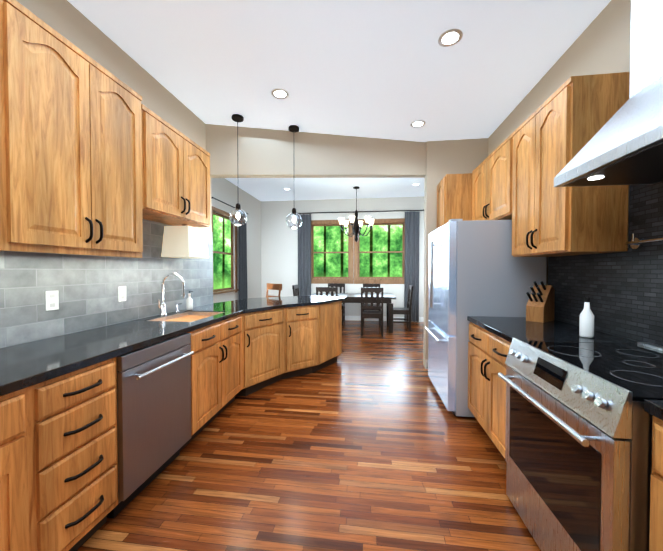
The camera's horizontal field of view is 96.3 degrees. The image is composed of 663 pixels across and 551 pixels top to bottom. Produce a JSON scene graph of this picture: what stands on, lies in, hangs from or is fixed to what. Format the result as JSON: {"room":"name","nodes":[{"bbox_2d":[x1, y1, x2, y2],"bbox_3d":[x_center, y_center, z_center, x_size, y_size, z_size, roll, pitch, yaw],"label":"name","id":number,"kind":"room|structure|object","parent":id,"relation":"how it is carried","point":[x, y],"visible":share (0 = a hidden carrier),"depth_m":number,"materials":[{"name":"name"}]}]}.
{"room":"kitchen","nodes":[
{"label":"kitchen","id":0,"kind":"room"},
{"bbox_2d":[16,0,211,231],"bbox_3d":[-1.910,-0.208,0.684,0.150,3.030,5.930,0,1,7],"label":"wall","id":1,"kind":"structure","parent":0,"point":[69,21],"depth_m":2.27,"materials":[{"name":"beige paint"}]},
{"bbox_2d":[0,0,209,257],"bbox_3d":[-1.494,-0.674,1.726,0.374,1.115,2.480,0,1,7],"label":"upper cabinet","id":2,"kind":"object","parent":1,"relation":"attached to","point":[97,159],"visible":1,"depth_m":1.60,"materials":[{"name":"brown wood"}]},
{"bbox_2d":[0,219,212,347],"bbox_3d":[-1.717,-0.042,1.544,0.012,0.893,4.179,0,1,7],"label":"tile backsplash","id":3,"kind":"structure","parent":1,"relation":"attached to","point":[86,287],"depth_m":2.04,"materials":[{"name":"grey tile"}]},
{"bbox_2d":[45,291,58,310],"bbox_3d":[-1.677,0.150,1.784,0.006,0.115,0.070,0,1,7],"label":"electrical outlet plate","id":4,"kind":"object","parent":3,"relation":"attached to","point":[52,299],"visible":1,"depth_m":1.78,"materials":[{"name":"white plastic"}]},
{"bbox_2d":[118,286,125,301],"bbox_3d":[-1.612,0.141,2.290,0.006,0.115,0.070,0,1,7],"label":"electrical outlet plate","id":5,"kind":"object","parent":3,"relation":"attached to","point":[121,293],"visible":1,"depth_m":2.28,"materials":[{"name":"white plastic"}]},
{"bbox_2d":[161,225,208,257],"bbox_3d":[-1.381,-0.325,2.822,0.270,0.309,0.330,0,1,7],"label":"shade","id":6,"kind":"object","parent":1,"relation":"attached to","point":[184,241],"visible":1,"depth_m":2.68,"materials":[{"name":"beige"}]},
{"bbox_2d":[211,178,260,302],"bbox_3d":[-2.243,-0.385,5.942,0.080,3.200,4.720,0,1,7],"label":"wall","id":7,"kind":"structure","parent":0,"point":[227,191],"depth_m":7.14,"materials":[{"name":"white paint"}]},
{"bbox_2d":[212,206,238,294],"bbox_3d":[-2.199,-0.462,6.072,0.126,1.690,1.130,0,1,7],"label":"window","id":8,"kind":"structure","parent":7,"relation":"in","point":[222,290],"depth_m":6.49,"materials":[{"name":"brown wood"}]},
{"bbox_2d":[211,197,247,213],"bbox_3d":[-2.112,-1.440,6.220,0.101,0.024,1.600,0,1,7],"label":"curtain rod","id":9,"kind":"object","parent":7,"relation":"attached to","point":[224,203],"visible":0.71,"depth_m":5.86,"materials":[{"name":"black metal"}]},
{"bbox_2d":[239,212,247,299],"bbox_3d":[-2.010,-0.119,6.747,0.074,2.600,0.374,0,1,7],"label":"curtain","id":10,"kind":"object","parent":9,"relation":"hanging from","point":[242,261],"visible":0.58,"depth_m":6.71,"materials":[{"name":"grey fabric"}]},
{"bbox_2d":[76,320,540,550],"bbox_3d":[0.223,1.301,2.738,5.940,0.060,10.500,0,1,7],"label":"floor","id":11,"kind":"structure","parent":0,"point":[367,441],"depth_m":1.91,"materials":[{"name":"brown wood"}]},
{"bbox_2d":[0,381,43,550],"bbox_3d":[-1.500,0.867,0.735,0.606,0.877,0.900,0,1,7],"label":"base cabinet","id":12,"kind":"object","parent":11,"relation":"on","point":[21,487],"depth_m":1.10,"materials":[{"name":"brown wood"}]},
{"bbox_2d":[40,353,123,550],"bbox_3d":[-1.416,0.856,1.379,0.606,0.877,0.400,0,1,7],"label":"base cabinet","id":13,"kind":"object","parent":11,"relation":"on","point":[58,451],"depth_m":1.31,"materials":[{"name":"brown wood"}]},
{"bbox_2d":[0,297,346,392],"bbox_3d":[-0.865,0.385,2.056,1.546,0.038,5.400,0,1,7],"label":"countertop","id":14,"kind":"structure","parent":13,"relation":"on","point":[25,363],"depth_m":1.78,"materials":[{"name":"black stone"}]},
{"bbox_2d":[156,273,184,316],"bbox_3d":[-1.424,0.165,2.631,0.245,0.381,0.096,0,1,7],"label":"faucet","id":15,"kind":"object","parent":14,"relation":"on","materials":[{"name":"silver metal"}]},
{"bbox_2d":[152,309,211,320],"bbox_3d":[-1.261,0.467,2.633,0.402,0.212,0.572,0,1,7],"label":"sink","id":16,"kind":"object","parent":14,"relation":"in","point":[191,315],"depth_m":2.75,"materials":[{"name":"brown wood"}]},
{"bbox_2d":[186,291,192,309],"bbox_3d":[-1.444,0.252,3.026,0.066,0.192,0.060,0,1,7],"label":"soap bottle","id":17,"kind":"object","parent":14,"relation":"on","point":[189,303],"visible":1,"depth_m":3.01,"materials":[{"name":"white plastic"}]},
{"bbox_2d":[106,333,193,517],"bbox_3d":[-1.307,0.850,1.869,0.646,0.872,0.594,0,1,7],"label":"dishwasher","id":18,"kind":"object","parent":11,"relation":"on","point":[153,409],"visible":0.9,"depth_m":1.74,"materials":[{"name":"silver metal"}]},
{"bbox_2d":[124,313,247,450],"bbox_3d":[-1.232,0.834,2.651,0.646,0.877,0.971,0,1,7],"label":"base cabinet","id":19,"kind":"object","parent":11,"relation":"on","point":[219,360],"depth_m":2.51,"materials":[{"name":"brown wood"}]},
{"bbox_2d":[266,283,281,296],"bbox_3d":[-1.081,0.687,4.744,0.411,1.104,0.440,1,1,42],"label":"bar stool","id":20,"kind":"object","parent":11,"relation":"on","point":[271,286],"visible":0.17,"depth_m":4.86,"materials":[{"name":"brown wood"}]},
{"bbox_2d":[248,305,341,394],"bbox_3d":[-0.668,0.815,3.778,1.475,0.877,1.550,0,1,7],"label":"base cabinet","id":21,"kind":"object","parent":11,"relation":"on","point":[279,348],"depth_m":3.55,"materials":[{"name":"brown wood"}]},
{"bbox_2d":[292,284,299,295],"bbox_3d":[-0.622,0.709,6.922,0.480,0.980,0.440,0,1,7],"label":"dining chair","id":22,"kind":"object","parent":11,"relation":"on","point":[295,288],"visible":0.27,"depth_m":6.95,"materials":[{"name":"brown wood"}]},
{"bbox_2d":[316,287,337,296],"bbox_3d":[-0.065,0.721,6.199,0.440,0.980,0.480,0,1,7],"label":"dining chair","id":23,"kind":"object","parent":11,"relation":"on","point":[321,290],"visible":0.12,"depth_m":5.96,"materials":[{"name":"brown wood"}]},
{"bbox_2d":[328,283,344,324],"bbox_3d":[0.101,0.699,7.479,0.440,0.980,0.480,0,1,7],"label":"dining chair","id":24,"kind":"object","parent":11,"relation":"on","point":[340,285],"visible":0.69,"depth_m":7.64,"materials":[{"name":"brown wood"}]},
{"bbox_2d":[308,293,395,332],"bbox_3d":[0.465,0.821,6.783,1.900,0.760,1.000,0,1,7],"label":"dining table","id":25,"kind":"object","parent":11,"relation":"on","point":[356,298],"visible":0.44,"depth_m":6.34,"materials":[{"name":"brown wood"}]},
{"bbox_2d":[361,287,382,336],"bbox_3d":[0.828,0.723,6.084,0.440,0.980,0.480,0,1,7],"label":"dining chair","id":26,"kind":"object","parent":11,"relation":"on","point":[372,314],"visible":1,"depth_m":5.88,"materials":[{"name":"brown wood"}]},
{"bbox_2d":[363,284,380,324],"bbox_3d":[0.994,0.701,7.363,0.440,0.980,0.480,0,1,7],"label":"dining chair","id":27,"kind":"object","parent":11,"relation":"on","point":[371,285],"visible":0.31,"depth_m":7.52,"materials":[{"name":"brown wood"}]},
{"bbox_2d":[393,285,412,330],"bbox_3d":[1.550,0.713,6.641,0.480,0.980,0.440,0,1,7],"label":"dining chair","id":28,"kind":"object","parent":11,"relation":"on","point":[404,311],"visible":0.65,"depth_m":6.45,"materials":[{"name":"brown wood"}]},
{"bbox_2d":[424,219,546,417],"bbox_3d":[1.461,0.378,3.042,0.867,1.775,0.908,0,1,7],"label":"refrigerator","id":29,"kind":"object","parent":11,"relation":"on","point":[476,268],"visible":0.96,"depth_m":2.62,"materials":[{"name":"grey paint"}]},
{"bbox_2d":[468,320,510,457],"bbox_3d":[1.454,0.843,2.121,0.641,0.876,0.917,0,1,7],"label":"base cabinet","id":30,"kind":"object","parent":11,"relation":"on","point":[490,340],"depth_m":2.15,"materials":[{"name":"brown wood"}]},
{"bbox_2d":[467,316,636,343],"bbox_3d":[1.455,0.384,2.112,0.651,0.038,0.919,0,1,7],"label":"countertop","id":31,"kind":"structure","parent":30,"relation":"on","point":[510,328],"depth_m":1.98,"materials":[{"name":"black stone"}]},
{"bbox_2d":[526,281,554,322],"bbox_3d":[1.648,0.203,2.356,0.246,0.314,0.120,-1,1,-34],"label":"knife block","id":32,"kind":"object","parent":31,"relation":"on","point":[540,305],"visible":1,"depth_m":2.32,"materials":[{"name":"brown wood"}]},
{"bbox_2d":[579,297,593,337],"bbox_3d":[1.534,0.250,1.784,0.068,0.239,0.068,0,1,7],"label":"oil bottle","id":33,"kind":"object","parent":31,"relation":"on","point":[586,323],"visible":1,"depth_m":1.77,"materials":[{"name":"white ceramic"}]},
{"bbox_2d":[498,338,662,550],"bbox_3d":[1.273,0.819,1.288,0.777,0.915,0.766,0,1,7],"label":"range","id":34,"kind":"object","parent":11,"relation":"on","point":[578,446],"visible":1,"depth_m":1.16,"materials":[{"name":"silver metal"}]},
{"bbox_2d":[644,408,662,550],"bbox_3d":[1.237,0.873,0.439,0.641,0.876,0.915,0,1,7],"label":"base cabinet","id":35,"kind":"object","parent":11,"relation":"on","point":[656,482],"depth_m":0.89,"materials":[{"name":"brown wood"}]},
{"bbox_2d":[644,400,662,415],"bbox_3d":[1.180,0.421,-0.014,0.651,0.038,1.817,0,1,7],"label":"countertop","id":36,"kind":"structure","parent":35,"relation":"on","point":[656,406],"depth_m":0.90,"materials":[{"name":"black stone"}]},
{"bbox_2d":[225,178,423,200],"bbox_3d":[0.593,-2.008,5.548,5.940,0.060,4.720,0,1,7],"label":"ceiling","id":37,"kind":"structure","parent":0,"point":[266,189],"depth_m":6.75,"materials":[{"name":"white paint"}]},
{"bbox_2d":[338,186,373,241],"bbox_3d":[0.564,-1.373,6.732,0.809,1.249,0.823,0,1,7],"label":"chandelier","id":38,"kind":"object","parent":37,"relation":"hanging from","point":[356,227],"visible":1,"depth_m":6.70,"materials":[{"name":"white glass"}]},
{"bbox_2d":[67,0,610,141],"bbox_3d":[-0.084,-1.756,0.854,3.720,0.060,6.790,0,1,7],"label":"ceiling","id":39,"kind":"structure","parent":0,"point":[388,69],"depth_m":2.38,"materials":[{"name":"white paint"}]},
{"bbox_2d":[229,114,246,225],"bbox_3d":[-1.047,-1.162,3.324,0.196,1.212,0.196,0,1,7],"label":"pendant light","id":40,"kind":"object","parent":39,"relation":"hanging from","point":[237,118],"visible":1,"depth_m":3.31,"materials":[{"name":"clear glass"}]},
{"bbox_2d":[271,88,288,98],"bbox_3d":[-0.498,-1.759,2.879,0.170,0.004,0.170,0,1,7],"label":"recessed light","id":41,"kind":"object","parent":39,"relation":"in","point":[277,93],"visible":1,"depth_m":2.87,"materials":[{"name":"white plastic"}]},
{"bbox_2d":[286,125,301,228],"bbox_3d":[-0.451,-1.167,3.569,0.196,1.212,0.196,0,1,7],"label":"pendant light","id":42,"kind":"object","parent":39,"relation":"hanging from","point":[293,128],"visible":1,"depth_m":3.55,"materials":[{"name":"clear glass"}]},
{"bbox_2d":[410,120,425,127],"bbox_3d":[1.010,-1.770,3.471,0.170,0.004,0.170,0,1,7],"label":"recessed light","id":43,"kind":"object","parent":39,"relation":"in","point":[417,123],"visible":1,"depth_m":3.46,"materials":[{"name":"white plastic"}]},
{"bbox_2d":[438,29,462,46],"bbox_3d":[0.875,-1.747,2.188,0.170,0.004,0.170,0,1,7],"label":"recessed light","id":44,"kind":"object","parent":39,"relation":"in","point":[450,37],"visible":1,"depth_m":2.18,"materials":[{"name":"white plastic"}]},
{"bbox_2d":[261,196,423,316],"bbox_3d":[0.886,-0.418,7.842,5.640,3.200,0.150,0,1,7],"label":"wall","id":45,"kind":"structure","parent":0,"point":[279,250],"depth_m":7.93,"materials":[{"name":"white paint"}]},
{"bbox_2d":[311,218,404,283],"bbox_3d":[0.675,-0.625,7.840,2.680,1.685,0.200,0,1,7],"label":"window","id":46,"kind":"structure","parent":45,"relation":"in","point":[357,279],"depth_m":7.79,"materials":[{"name":"brown wood"}]},
{"bbox_2d":[298,209,423,213],"bbox_3d":[0.666,-1.646,7.715,3.400,0.050,0.114,0,1,7],"label":"curtain rod","id":47,"kind":"object","parent":45,"relation":"attached to","point":[362,211],"visible":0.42,"depth_m":7.65,"materials":[{"name":"black metal"}]},
{"bbox_2d":[298,214,310,295],"bbox_3d":[-0.720,-0.228,7.884,0.364,2.780,0.074,0,1,7],"label":"curtain","id":48,"kind":"object","parent":47,"relation":"hanging from","point":[304,255],"visible":0.71,"depth_m":7.87,"materials":[{"name":"grey fabric"}]},
{"bbox_2d":[404,211,419,321],"bbox_3d":[2.037,-0.222,7.528,0.364,2.780,0.074,0,1,7],"label":"curtain","id":49,"kind":"object","parent":47,"relation":"hanging from","point":[411,276],"visible":0.98,"depth_m":7.52,"materials":[{"name":"grey fabric"}]},
{"bbox_2d":[345,316,423,321],"bbox_3d":[0.876,1.124,7.785,5.639,0.120,0.016,0,1,7],"label":"baseboard","id":50,"kind":"structure","parent":45,"relation":"attached to","point":[358,318],"depth_m":7.76,"materials":[{"name":"white paint"}]},
{"bbox_2d":[423,138,487,366],"bbox_3d":[2.239,-0.349,3.916,1.950,3.200,0.150,0,1,7],"label":"wall","id":51,"kind":"structure","parent":0,"point":[445,157],"depth_m":3.93,"materials":[{"name":"beige paint"}]},
{"bbox_2d":[206,124,425,177],"bbox_3d":[-0.094,-1.567,3.788,2.823,0.760,0.124,0,1,-10],"label":"header","id":52,"kind":"object","parent":51,"relation":"attached to","point":[267,153],"visible":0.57,"depth_m":3.69,"materials":[{"name":"beige paint"}]},
{"bbox_2d":[437,173,472,228],"bbox_3d":[1.651,0.029,3.700,0.660,2.450,0.434,0,1,7],"label":"upper cabinet","id":53,"kind":"object","parent":51,"relation":"attached to","point":[454,196],"visible":0.21,"depth_m":3.49,"materials":[{"name":"brown wood"}]},
{"bbox_2d":[488,0,662,345],"bbox_3d":[1.670,-0.206,0.574,0.162,3.030,6.630,0,1,7],"label":"wall","id":54,"kind":"structure","parent":0,"point":[623,291],"depth_m":1.87,"materials":[{"name":"stone"}]},
{"bbox_2d":[472,72,629,256],"bbox_3d":[1.546,-0.661,1.694,0.364,1.040,3.535,0,1,7],"label":"upper cabinet","id":55,"kind":"object","parent":54,"relation":"attached to","point":[523,164],"visible":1,"depth_m":1.89,"materials":[{"name":"brown wood"}]},
{"bbox_2d":[554,0,662,186],"bbox_3d":[1.429,-1.103,1.235,0.486,1.256,0.762,0,1,7],"label":"range hood","id":56,"kind":"object","parent":54,"relation":"attached to","point":[623,145],"visible":1,"depth_m":1.32,"materials":[{"name":"silver metal"}]},
{"bbox_2d":[625,234,662,248],"bbox_3d":[1.639,-0.168,1.401,0.109,0.125,0.620,0,1,7],"label":"pot filler","id":57,"kind":"object","parent":54,"relation":"attached to","point":[635,243],"visible":0.94,"depth_m":1.64,"materials":[{"name":"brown metal"}]},
{"label":"outside","id":58,"kind":"structure","parent":0,"visible":0},
{"bbox_2d":[213,215,215,289],"bbox_3d":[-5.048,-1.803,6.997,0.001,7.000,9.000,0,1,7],"label":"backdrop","id":59,"kind":"structure","parent":58,"point":[214,249],"depth_m":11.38,"materials":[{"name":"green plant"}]},
{"bbox_2d":[216,216,401,288],"bbox_3d":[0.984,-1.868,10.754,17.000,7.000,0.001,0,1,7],"label":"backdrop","id":60,"kind":"structure","parent":58,"point":[376,238],"depth_m":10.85,"materials":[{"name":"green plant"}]}
]}

